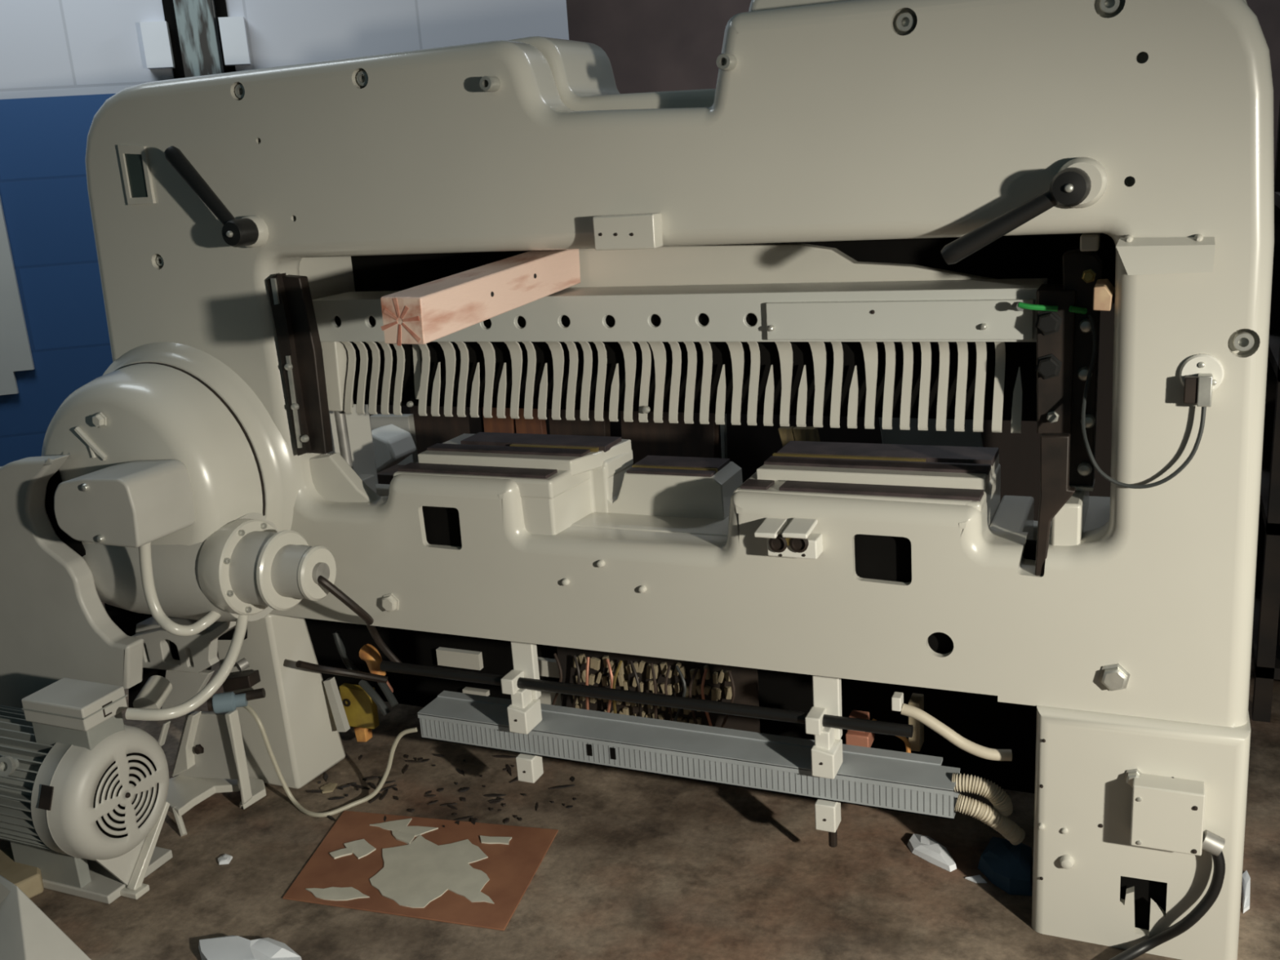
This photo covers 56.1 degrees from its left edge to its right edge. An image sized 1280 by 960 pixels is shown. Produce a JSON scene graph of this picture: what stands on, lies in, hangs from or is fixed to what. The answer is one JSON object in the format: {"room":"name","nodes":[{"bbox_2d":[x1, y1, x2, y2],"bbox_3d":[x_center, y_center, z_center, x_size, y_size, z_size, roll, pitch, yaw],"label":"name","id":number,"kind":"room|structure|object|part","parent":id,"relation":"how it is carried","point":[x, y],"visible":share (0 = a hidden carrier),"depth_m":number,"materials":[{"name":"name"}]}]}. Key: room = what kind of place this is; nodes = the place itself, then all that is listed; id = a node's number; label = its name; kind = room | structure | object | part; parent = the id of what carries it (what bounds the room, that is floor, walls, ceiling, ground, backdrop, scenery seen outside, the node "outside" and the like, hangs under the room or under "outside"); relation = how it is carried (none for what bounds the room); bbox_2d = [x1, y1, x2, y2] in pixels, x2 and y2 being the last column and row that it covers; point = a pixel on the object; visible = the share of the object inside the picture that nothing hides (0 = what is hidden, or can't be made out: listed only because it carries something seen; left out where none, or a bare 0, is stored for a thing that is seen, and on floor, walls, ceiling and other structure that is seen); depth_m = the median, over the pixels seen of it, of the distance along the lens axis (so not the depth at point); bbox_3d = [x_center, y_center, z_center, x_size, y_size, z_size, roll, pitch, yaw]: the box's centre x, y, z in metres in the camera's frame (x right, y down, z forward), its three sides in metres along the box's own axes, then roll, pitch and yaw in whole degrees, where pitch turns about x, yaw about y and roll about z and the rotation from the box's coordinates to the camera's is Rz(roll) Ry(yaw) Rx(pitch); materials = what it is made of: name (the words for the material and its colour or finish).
{"room":"industrial hall","nodes":[
{"label":"industrial hall","id":0,"kind":"room"},
{"bbox_2d":[0,0,568,466],"bbox_3d":[-2.714,-1.298,4.286,4.990,3.600,0.201,-7,16,-12],"label":"wall","id":1,"kind":"structure","parent":0,"point":[61,60],"depth_m":4.42,"materials":[{"name":"blue paint"}]},
{"bbox_2d":[0,196,35,395],"bbox_3d":[-3.496,-0.676,4.140,2.461,1.018,0.018,-7,16,-12],"label":"board","id":2,"kind":"object","parent":1,"relation":"attached to","point":[15,353],"visible":1,"depth_m":4.44,"materials":[{"name":"plastic"}]},
{"bbox_2d":[139,21,174,69],"bbox_3d":[-1.734,-1.562,4.316,0.089,0.155,0.060,-7,16,-12],"label":"hinge plate","id":3,"kind":"object","parent":1,"relation":"attached to","point":[156,37],"visible":1,"depth_m":4.29,"materials":[{"name":"white metal"}]},
{"bbox_2d":[161,0,185,79],"bbox_3d":[-1.670,-1.350,4.410,0.040,3.500,0.011,-7,16,-12],"label":"trim","id":4,"kind":"structure","parent":1,"relation":"attached to","point":[167,5],"depth_m":4.34,"materials":[{"name":"black metal"}]},
{"bbox_2d":[213,0,235,72],"bbox_3d":[-1.498,-1.371,4.446,0.040,3.500,0.011,-7,16,-12],"label":"trim","id":5,"kind":"structure","parent":1,"relation":"attached to","point":[220,8],"depth_m":4.36,"materials":[{"name":"black"}]},
{"bbox_2d":[217,16,251,66],"bbox_3d":[-1.475,-1.597,4.369,0.087,0.162,0.060,-7,16,-12],"label":"hinge plate","id":6,"kind":"object","parent":1,"relation":"attached to","point":[233,30],"visible":1,"depth_m":4.34,"materials":[{"name":"white metal"}]},
{"bbox_2d":[0,601,1279,959],"bbox_3d":[-0.053,0.589,3.757,11.000,0.100,12.000,3,17,23],"label":"floor","id":7,"kind":"structure","parent":0,"point":[641,865],"depth_m":2.59,"materials":[{"name":"concrete"}]},
{"bbox_2d":[0,848,44,898],"bbox_3d":[-1.433,0.888,2.713,0.145,0.049,0.227,-12,17,-27],"label":"slab","id":8,"kind":"object","parent":7,"relation":"on","point":[28,878],"visible":0.55,"depth_m":2.66,"materials":[{"name":"beige wood"}]},
{"bbox_2d":[0,875,91,959],"bbox_3d":[-1.295,0.902,2.405,0.378,0.166,0.178,3,17,23],"label":"wedge cover","id":9,"kind":"object","parent":7,"relation":"on","point":[26,932],"visible":1,"depth_m":2.39,"materials":[{"name":"beige metal"}]},
{"bbox_2d":[0,677,173,904],"bbox_3d":[-1.355,0.670,2.700,0.560,0.465,0.289,3,17,23],"label":"motor","id":10,"kind":"object","parent":7,"relation":"on","point":[83,791],"visible":1,"depth_m":2.57,"materials":[{"name":"grey paint"}]},
{"bbox_3d":[-1.232,0.659,2.490,0.032,0.045,0.022,3,17,23],"label":"name plate","id":11,"kind":"part","parent":10,"relation":"part of","materials":[{"name":"metal"}]},
{"bbox_3d":[-1.246,0.882,2.744,0.283,0.021,0.190,3,17,23],"label":"foot plate","id":12,"kind":"part","parent":10,"relation":"part of","materials":[{"name":"grey paint"}]},
{"bbox_2d":[128,616,266,836],"bbox_3d":[-1.136,0.568,2.931,0.420,0.522,0.272,3,17,23],"label":"support stand","id":13,"kind":"object","parent":7,"relation":"on","point":[211,759],"visible":0.88,"depth_m":2.94,"materials":[{"name":"grey paint"}]},
{"bbox_3d":[-1.105,0.820,2.881,0.015,0.059,0.065,-13,18,-31],"label":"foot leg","id":14,"kind":"part","parent":13,"relation":"part of","materials":[{"name":"beige metal"}]},
{"bbox_3d":[-1.095,0.389,2.882,0.323,0.156,0.030,3,17,23],"label":"slotted plate","id":15,"kind":"part","parent":13,"relation":"part of","materials":[{"name":"grey paint"}]},
{"bbox_2d":[207,657,265,713],"bbox_3d":[-0.984,0.501,2.917,0.126,0.116,0.121,3,17,23],"label":"valve fitting","id":16,"kind":"object","parent":13,"relation":"attached to","point":[225,702],"visible":0.98,"depth_m":2.92,"materials":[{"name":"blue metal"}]},
{"bbox_2d":[173,0,222,77],"bbox_3d":[-1.577,-1.353,4.397,0.125,3.500,0.060,-7,16,-12],"label":"window","id":17,"kind":"structure","parent":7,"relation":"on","point":[195,20],"depth_m":4.30,"materials":[{"name":"glass"}]},
{"bbox_2d":[217,853,232,864],"bbox_3d":[-0.951,0.867,2.747,0.037,0.009,0.036,3,17,23],"label":"chip","id":18,"kind":"object","parent":7,"relation":"on","point":[225,859],"visible":1,"depth_m":2.74,"materials":[{"name":"white paper"}]},
{"bbox_2d":[198,935,302,959],"bbox_3d":[-0.781,0.943,2.381,0.265,0.033,0.125,3,17,23],"label":"crumpled paper","id":19,"kind":"object","parent":7,"relation":"on","point":[229,947],"visible":1,"depth_m":2.38,"materials":[{"name":"white paper"}]},
{"bbox_2d":[320,782,337,793],"bbox_3d":[-0.791,0.778,3.039,0.039,0.006,0.051,-3,15,5],"label":"chip","id":20,"kind":"object","parent":7,"relation":"on","point":[330,787],"visible":1,"depth_m":3.03,"materials":[{"name":"beige wood"}]},
{"bbox_2d":[243,704,417,817],"bbox_3d":[-0.759,0.674,2.914,0.442,0.270,0.101,-2,15,5],"label":"cable","id":21,"kind":"object","parent":7,"relation":"on","point":[248,707],"visible":0.95,"depth_m":2.94,"materials":[{"name":"plastic"}]},
{"bbox_2d":[377,464,404,484],"bbox_3d":[-0.529,0.275,3.652,0.580,0.619,0.110,3,17,23],"label":"case","id":22,"kind":"object","parent":7,"relation":"on","point":[384,477],"visible":0.02,"depth_m":3.62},
{"bbox_2d":[371,424,416,472],"bbox_3d":[-0.737,-0.092,3.491,0.129,0.121,0.120,3,17,23],"label":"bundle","id":23,"kind":"object","parent":22,"relation":"on","point":[393,444],"visible":0.73,"depth_m":3.44,"materials":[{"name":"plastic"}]},
{"bbox_2d":[369,413,418,465],"bbox_3d":[-0.761,0.162,3.846,0.167,0.763,0.030,3,17,23],"label":"panel offcut","id":24,"kind":"object","parent":7,"relation":"on","point":[405,421],"visible":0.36,"depth_m":3.73,"materials":[{"name":"grey paint"}]},
{"bbox_2d":[282,810,558,930],"bbox_3d":[-0.498,0.857,2.676,0.562,0.008,0.373,0,16,15],"label":"sheet","id":25,"kind":"object","parent":7,"relation":"on","point":[467,873],"visible":1,"depth_m":2.66,"materials":[{"name":"brown cardboard"}]},
{"bbox_2d":[306,754,576,827],"bbox_3d":[-0.508,0.772,2.996,0.726,0.005,0.353,-1,15,9],"label":"debris","id":26,"kind":"object","parent":7,"relation":"on","point":[508,768],"visible":0.94,"depth_m":2.99,"materials":[{"name":"metal"}]},
{"bbox_2d":[409,405,484,453],"bbox_3d":[-0.632,0.115,3.984,0.344,0.765,0.040,3,17,23],"label":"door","id":27,"kind":"structure","parent":7,"relation":"on","point":[430,430],"depth_m":3.88,"materials":[{"name":"brown wood"}]},
{"bbox_2d":[482,407,515,433],"bbox_3d":[-0.415,0.140,3.799,0.121,0.786,0.030,3,17,23],"label":"wooden board","id":28,"kind":"object","parent":7,"relation":"on","point":[494,424],"visible":0.02,"depth_m":3.69,"materials":[{"name":"brown wood"}]},
{"bbox_2d":[515,408,546,434],"bbox_3d":[-0.309,0.144,3.753,0.118,0.788,0.030,3,17,23],"label":"wooden board","id":29,"kind":"object","parent":7,"relation":"on","point":[535,425],"visible":0.02,"depth_m":3.65,"materials":[{"name":"brown wood"}]},
{"bbox_2d":[547,408,718,465],"bbox_3d":[-0.005,0.138,3.713,0.554,0.782,0.040,3,17,23],"label":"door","id":30,"kind":"structure","parent":7,"relation":"on","point":[665,438],"depth_m":3.59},
{"bbox_3d":[-0.168,0.133,3.784,0.199,0.774,0.040,3,17,23],"label":"door panel","id":31,"kind":"part","parent":30,"relation":"part of","materials":[{"name":"brown wood"}]},
{"bbox_2d":[41,0,1274,959],"bbox_3d":[-0.173,-0.039,2.519,2.664,1.775,0.982,3,17,23],"label":"machine","id":32,"kind":"object","parent":7,"relation":"on","point":[860,205],"depth_m":2.36,"materials":[{"name":"beige metal"}]},
{"bbox_2d":[0,452,143,708],"bbox_3d":[-1.552,0.376,2.930,0.878,0.929,0.064,3,17,23],"label":"cover","id":33,"kind":"object","parent":32,"relation":"attached to","point":[55,625],"visible":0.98,"depth_m":2.78,"materials":[{"name":"beige metal"}]},
{"bbox_3d":[-1.136,-0.689,2.714,0.066,0.105,0.003,3,17,23],"label":"pane","id":34,"kind":"part","parent":32,"relation":"part of","materials":[{"name":"clear glass"}]},
{"bbox_3d":[-0.847,-0.541,2.615,0.068,0.068,0.036,3,17,23],"label":"clamp lever","id":35,"kind":"part","parent":32,"relation":"part of","materials":[{"name":"black metal"}]},
{"bbox_3d":[-0.927,0.529,3.090,0.214,0.477,0.183,3,17,23],"label":"leg","id":36,"kind":"part","parent":32,"relation":"part of","materials":[{"name":"beige metal"}]},
{"bbox_2d":[295,660,387,683],"bbox_3d":[-0.739,0.470,2.970,0.218,0.114,0.051,-11,17,-25],"label":"pipe","id":37,"kind":"object","parent":32,"relation":"attached to","point":[301,664],"visible":1,"depth_m":2.98,"materials":[{"name":"metal"}]},
{"bbox_2d":[332,631,359,671],"bbox_3d":[-0.769,0.454,3.140,0.056,0.132,0.032,-9,16,-18],"label":"hose","id":38,"kind":"object","parent":32,"relation":"attached to","point":[338,640],"visible":0.84,"depth_m":3.12,"materials":[{"name":"black rubber"}]},
{"bbox_2d":[338,683,379,742],"bbox_3d":[-0.737,0.621,3.183,0.099,0.164,0.043,3,17,23],"label":"yellow solenoid","id":39,"kind":"object","parent":32,"relation":"attached to","point":[361,710],"visible":0.94,"depth_m":3.16,"materials":[{"name":"paint"}]},
{"bbox_3d":[-0.740,0.676,3.209,0.038,0.044,0.030,3,17,23],"label":"stem","id":40,"kind":"part","parent":39,"relation":"part of","materials":[{"name":"orange plastic"}]},
{"bbox_2d":[317,575,401,662],"bbox_3d":[-0.633,0.334,2.779,0.093,0.347,0.303,-1,15,9],"label":"hose","id":41,"kind":"object","parent":32,"relation":"attached to","point":[322,580],"visible":0.92,"depth_m":2.65,"materials":[{"name":"rubber"}]},
{"bbox_2d":[359,644,393,692],"bbox_3d":[-0.674,0.490,3.071,0.066,0.144,0.059,3,17,23],"label":"connector","id":42,"kind":"object","parent":32,"relation":"attached to","point":[368,653],"visible":0.72,"depth_m":3.04,"materials":[{"name":"metal"}]},
{"bbox_2d":[358,679,390,715],"bbox_3d":[-0.678,0.555,3.063,0.089,0.089,0.023,5,18,30],"label":"hose","id":43,"kind":"object","parent":42,"relation":"attached to","point":[362,683],"visible":0.99,"depth_m":3.05,"materials":[{"name":"black rubber"}]},
{"bbox_2d":[377,682,398,707],"bbox_3d":[-0.640,0.543,3.051,0.067,0.065,0.021,11,21,44],"label":"hose","id":44,"kind":"object","parent":42,"relation":"attached to","point":[384,687],"visible":0.92,"depth_m":3.04,"materials":[{"name":"black rubber"}]},
{"bbox_3d":[-0.503,0.499,3.350,0.137,0.047,0.019,3,17,23],"label":"pale panel","id":45,"kind":"part","parent":32,"relation":"part of","materials":[{"name":"beige paint"}]},
{"bbox_3d":[-0.459,0.594,3.359,0.076,0.015,0.019,3,17,23],"label":"pale panel","id":46,"kind":"part","parent":32,"relation":"part of","materials":[{"name":"beige paint"}]},
{"bbox_3d":[-0.363,-0.019,2.657,0.378,0.012,0.053,3,17,23],"label":"steel rail","id":47,"kind":"part","parent":32,"relation":"part of","materials":[{"name":"grey metal"}]},
{"bbox_2d":[380,248,580,346],"bbox_3d":[-0.292,-0.378,2.384,0.089,0.112,0.674,2,16,22],"label":"timber beam","id":48,"kind":"structure","parent":32,"relation":"on","point":[424,313],"depth_m":2.25,"materials":[{"name":"beige wood"}]},
{"bbox_3d":[-0.303,-0.067,2.731,0.400,0.010,0.045,3,17,23],"label":"steel rail","id":49,"kind":"part","parent":32,"relation":"part of","materials":[{"name":"metal"}]},
{"bbox_3d":[-0.271,0.501,2.752,0.032,0.055,0.045,3,17,23],"label":"stem","id":50,"kind":"part","parent":32,"relation":"part of","materials":[{"name":"white plastic"}]},
{"bbox_3d":[-0.270,0.519,2.761,0.060,0.366,0.088,3,17,23],"label":"trunking bracket","id":51,"kind":"part","parent":32,"relation":"part of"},
{"bbox_3d":[-0.232,-0.089,2.786,0.375,0.014,0.090,3,17,23],"label":"steel rail","id":52,"kind":"part","parent":32,"relation":"part of","materials":[{"name":"grey metal"}]},
{"bbox_3d":[-0.233,0.507,3.233,0.131,0.045,0.019,3,17,23],"label":"pale panel","id":53,"kind":"part","parent":32,"relation":"part of","materials":[{"name":"beige paint"}]},
{"bbox_3d":[-0.255,0.584,3.266,0.098,0.054,0.019,3,17,23],"label":"pale panel","id":54,"kind":"part","parent":32,"relation":"part of","materials":[{"name":"beige paint"}]},
{"bbox_2d":[380,660,913,737],"bbox_3d":[-0.038,0.474,2.638,1.263,0.029,0.025,3,17,23],"label":"rod","id":55,"kind":"object","parent":32,"relation":"attached to","point":[705,705],"visible":1,"depth_m":2.60,"materials":[{"name":"metal"}]},
{"bbox_2d":[891,691,903,711],"bbox_3d":[0.514,0.442,2.395,0.019,0.029,0.030,3,17,23],"label":"clip","id":56,"kind":"object","parent":55,"relation":"attached to","point":[897,699],"visible":1,"depth_m":2.38,"materials":[{"name":"white plastic"}]},
{"bbox_2d":[551,646,759,733],"bbox_3d":[0.021,0.545,3.057,0.574,0.204,0.054,3,17,23],"label":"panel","id":57,"kind":"object","parent":32,"relation":"attached to","point":[662,676],"visible":0.68,"depth_m":3.04,"materials":[{"name":"metal"}]},
{"bbox_3d":[0.068,-0.016,2.636,0.200,0.010,0.030,3,17,23],"label":"steel rail","id":58,"kind":"part","parent":32,"relation":"part of","materials":[{"name":"grey metal"}]},
{"bbox_3d":[0.095,-0.036,2.697,0.200,0.013,0.080,3,17,23],"label":"steel rail","id":59,"kind":"part","parent":32,"relation":"part of","materials":[{"name":"grey metal"}]},
{"bbox_2d":[417,690,959,819],"bbox_3d":[0.070,0.603,2.691,1.258,0.073,0.120,3,17,23],"label":"cable tray","id":60,"kind":"object","parent":32,"relation":"hanging from","point":[866,776],"visible":0.98,"depth_m":2.63,"materials":[{"name":"grey plastic"}]},
{"bbox_2d":[951,773,1013,817],"bbox_3d":[0.689,0.631,2.413,0.116,0.080,0.046,3,17,23],"label":"conduit","id":61,"kind":"object","parent":60,"relation":"attached to","point":[1001,802],"visible":1,"depth_m":2.39,"materials":[{"name":"plastic"}]},
{"bbox_2d":[954,794,1025,844],"bbox_3d":[0.701,0.682,2.407,0.139,0.106,0.049,-1,15,9],"label":"conduit","id":62,"kind":"object","parent":60,"relation":"attached to","point":[1008,828],"visible":1,"depth_m":2.39,"materials":[{"name":"plastic"}]},
{"bbox_3d":[0.235,0.011,2.401,0.055,0.011,0.053,3,17,23],"label":"steel rail","id":63,"kind":"part","parent":32,"relation":"part of","materials":[{"name":"grey metal"}]},
{"bbox_2d":[768,533,787,552],"bbox_3d":[0.264,0.120,2.284,0.036,0.036,0.010,3,17,23],"label":"button","id":64,"kind":"object","parent":32,"relation":"attached to","point":[780,544],"depth_m":2.28,"materials":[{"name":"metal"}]},
{"bbox_2d":[789,537,808,552],"bbox_3d":[0.301,0.119,2.267,0.036,0.036,0.010,3,17,23],"label":"button","id":65,"kind":"object","parent":32,"relation":"attached to","point":[796,544],"depth_m":2.27,"materials":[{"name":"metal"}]},
{"bbox_3d":[0.383,0.574,2.488,0.060,0.414,0.088,3,17,23],"label":"trunking bracket","id":66,"kind":"part","parent":32,"relation":"part of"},
{"bbox_3d":[0.381,0.533,2.473,0.032,0.055,0.045,3,17,23],"label":"stem","id":67,"kind":"part","parent":32,"relation":"part of","materials":[{"name":"white plastic"}]},
{"bbox_3d":[0.469,-0.029,2.402,0.446,0.010,0.050,3,17,23],"label":"steel rail","id":68,"kind":"part","parent":32,"relation":"part of","materials":[{"name":"grey metal"}]},
{"bbox_2d":[845,710,911,752],"bbox_3d":[0.523,0.545,2.612,0.143,0.082,0.065,3,17,23],"label":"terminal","id":69,"kind":"object","parent":32,"relation":"attached to","point":[857,738],"visible":0.46,"depth_m":2.61,"materials":[{"name":"orange plastic"}]},
{"bbox_3d":[0.460,0.022,2.305,0.383,0.012,0.053,3,17,23],"label":"steel rail","id":70,"kind":"part","parent":32,"relation":"part of","materials":[{"name":"silver metal"}]},
{"bbox_3d":[0.509,-0.056,2.481,0.438,0.014,0.102,3,17,23],"label":"steel rail","id":71,"kind":"part","parent":32,"relation":"part of","materials":[{"name":"grey metal"}]},
{"bbox_3d":[0.483,-0.303,2.278,0.504,0.073,0.013,3,17,23],"label":"plate","id":72,"kind":"part","parent":32,"relation":"part of","materials":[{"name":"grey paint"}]},
{"bbox_2d":[908,693,924,751],"bbox_3d":[0.604,0.530,2.625,0.025,0.115,0.050,3,17,23],"label":"support post","id":73,"kind":"object","parent":32,"relation":"attached to","point":[916,742],"visible":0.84,"depth_m":2.61,"materials":[{"name":"metal"}]},
{"bbox_2d":[901,703,1012,760],"bbox_3d":[0.624,0.497,2.368,0.214,0.098,0.033,3,17,23],"label":"hose","id":74,"kind":"object","parent":32,"relation":"attached to","point":[980,751],"visible":1,"depth_m":2.36,"materials":[{"name":"plastic"}]},
{"bbox_2d":[1011,302,1057,311],"bbox_3d":[0.703,-0.309,2.136,0.080,0.019,0.027,3,17,23],"label":"cable tie","id":75,"kind":"object","parent":32,"relation":"attached to","point":[1016,306],"visible":1,"depth_m":2.13,"materials":[{"name":"green plastic"}]},
{"bbox_3d":[0.738,0.047,2.129,0.065,0.264,0.025,3,17,23],"label":"push arm","id":76,"kind":"part","parent":32,"relation":"part of","materials":[{"name":"metal"}]},
{"bbox_2d":[1068,306,1087,314],"bbox_3d":[0.772,-0.300,2.115,0.031,0.017,0.011,-6,15,-7],"label":"cable tie","id":77,"kind":"object","parent":32,"relation":"attached to","point":[1072,308],"visible":1,"depth_m":2.11,"materials":[{"name":"green plastic"}]},
{"bbox_3d":[0.713,-0.481,1.941,0.080,0.080,0.036,3,17,23],"label":"clamp lever","id":78,"kind":"part","parent":32,"relation":"part of","materials":[{"name":"metal"}]},
{"bbox_2d":[1093,279,1114,311],"bbox_3d":[0.793,-0.317,2.050,0.029,0.041,0.110,3,17,23],"label":"tab","id":79,"kind":"object","parent":32,"relation":"attached to","point":[1104,290],"visible":1,"depth_m":2.00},
{"bbox_3d":[0.949,0.627,2.288,0.361,0.468,0.226,3,17,23],"label":"leg","id":80,"kind":"part","parent":32,"relation":"part of","materials":[{"name":"beige metal"}]},
{"bbox_2d":[1080,314,1206,488],"bbox_3d":[0.822,-0.128,2.028,0.097,0.278,0.232,-13,18,-30],"label":"cable","id":81,"kind":"object","parent":32,"relation":"attached to","point":[1192,454],"visible":1,"depth_m":2.05,"materials":[{"name":"black rubber"}]},
{"bbox_3d":[0.964,0.783,2.240,0.196,0.186,0.006,3,17,23],"label":"kick plate","id":82,"kind":"part","parent":32,"relation":"part of","materials":[{"name":"metal"}]},
{"bbox_2d":[1109,851,1225,959],"bbox_3d":[0.886,0.770,2.153,0.297,0.268,0.084,-6,15,-7],"label":"power cable","id":83,"kind":"object","parent":32,"relation":"attached to","point":[1214,890],"visible":0.95,"depth_m":2.15,"materials":[{"name":"black rubber"}]},
{"bbox_2d":[720,413,727,458],"bbox_3d":[0.253,0.177,3.452,0.023,0.812,0.020,3,17,23],"label":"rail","id":84,"kind":"object","parent":7,"relation":"on","point":[723,427],"visible":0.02,"depth_m":3.36,"materials":[{"name":"metal"}]},
{"bbox_2d":[368,302,1114,520],"bbox_3d":[0.232,-0.173,3.775,2.940,1.320,0.340,3,17,23],"label":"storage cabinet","id":85,"kind":"object","parent":7,"relation":"on","point":[748,446],"visible":0.02,"depth_m":3.28,"materials":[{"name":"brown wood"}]},
{"bbox_2d":[777,426,795,446],"bbox_3d":[0.485,0.235,3.259,0.194,0.772,0.030,3,17,23],"label":"plank","id":86,"kind":"object","parent":7,"relation":"on","point":[786,434],"visible":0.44,"depth_m":3.18,"materials":[{"name":"brown wood"}]},
{"bbox_2d":[792,426,820,441],"bbox_3d":[0.531,0.236,3.238,0.215,0.772,0.030,3,17,23],"label":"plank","id":87,"kind":"object","parent":7,"relation":"on","point":[809,433],"visible":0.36,"depth_m":3.16,"materials":[{"name":"brown wood"}]},
{"bbox_2d":[879,417,982,447],"bbox_3d":[0.823,0.223,3.150,0.384,0.806,0.010,3,17,23],"label":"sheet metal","id":88,"kind":"object","parent":7,"relation":"on","point":[931,437],"visible":0.02,"depth_m":3.08,"materials":[{"name":"grey metal"}]},
{"bbox_2d":[906,833,956,871],"bbox_3d":[0.628,0.797,2.590,0.064,0.022,0.148,-11,17,-24],"label":"paper scrap","id":89,"kind":"object","parent":7,"relation":"on","point":[925,847],"visible":1,"depth_m":2.58,"materials":[{"name":"white paper"}]},
{"bbox_2d":[964,875,986,883],"bbox_3d":[0.697,0.828,2.488,0.037,0.006,0.027,-6,15,-8],"label":"paper scrap","id":90,"kind":"object","parent":7,"relation":"on","point":[977,878],"visible":1,"depth_m":2.49,"materials":[{"name":"white paper"}]},
{"bbox_2d":[977,836,1031,896],"bbox_3d":[0.768,0.794,2.512,0.116,0.052,0.170,3,17,23],"label":"rag","id":91,"kind":"object","parent":7,"relation":"on","point":[1006,865],"visible":0.93,"depth_m":2.48,"materials":[{"name":"fabric"}]},
{"bbox_2d":[1241,870,1250,913],"bbox_3d":[1.210,0.817,2.392,0.017,0.012,0.150,3,17,24],"label":"scrap","id":92,"kind":"object","parent":7,"relation":"on","point":[1246,882],"visible":0.95,"depth_m":2.38,"materials":[{"name":"white paper"}]},
{"bbox_2d":[1251,103,1279,722],"bbox_3d":[2.087,-0.400,2.856,1.030,2.000,0.570,3,17,23],"label":"storage rack","id":93,"kind":"object","parent":7,"relation":"on","point":[1265,647],"visible":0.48,"depth_m":3.04,"materials":[{"name":"metal"}]},
{"bbox_2d":[1251,593,1279,679],"bbox_3d":[2.143,0.433,3.083,1.030,0.030,0.570,3,17,23],"label":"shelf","id":94,"kind":"object","parent":93,"relation":"attached to","point":[1264,669],"depth_m":3.05,"materials":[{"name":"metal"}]},
{"bbox_2d":[1259,467,1279,535],"bbox_3d":[2.118,0.067,2.983,1.030,0.030,0.570,3,17,23],"label":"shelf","id":95,"kind":"object","parent":93,"relation":"attached to","point":[1272,524],"depth_m":3.06,"materials":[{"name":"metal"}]},
{"bbox_2d":[1267,333,1279,382],"bbox_3d":[2.094,-0.299,2.883,1.030,0.030,0.570,3,17,23],"label":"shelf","id":96,"kind":"object","parent":93,"relation":"attached to","point":[1274,339],"depth_m":3.06,"materials":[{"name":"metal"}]},
{"bbox_2d":[1274,191,1279,208],"bbox_3d":[2.069,-0.665,2.784,1.030,0.030,0.570,3,17,23],"label":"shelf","id":97,"kind":"object","parent":93,"relation":"attached to","point":[1277,194],"depth_m":3.12,"materials":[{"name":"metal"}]},
{"bbox_3d":[2.193,-0.472,3.096,1.030,2.000,0.015,3,17,23],"label":"panel","id":98,"kind":"part","parent":93,"relation":"part of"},
{"bbox_2d":[565,0,1279,172],"bbox_3d":[2.293,-2.271,6.617,8.100,3.600,0.200,-7,16,-12],"label":"wall","id":99,"kind":"structure","parent":0,"point":[651,46],"depth_m":6.02,"materials":[{"name":"grey paint"}]}
]}

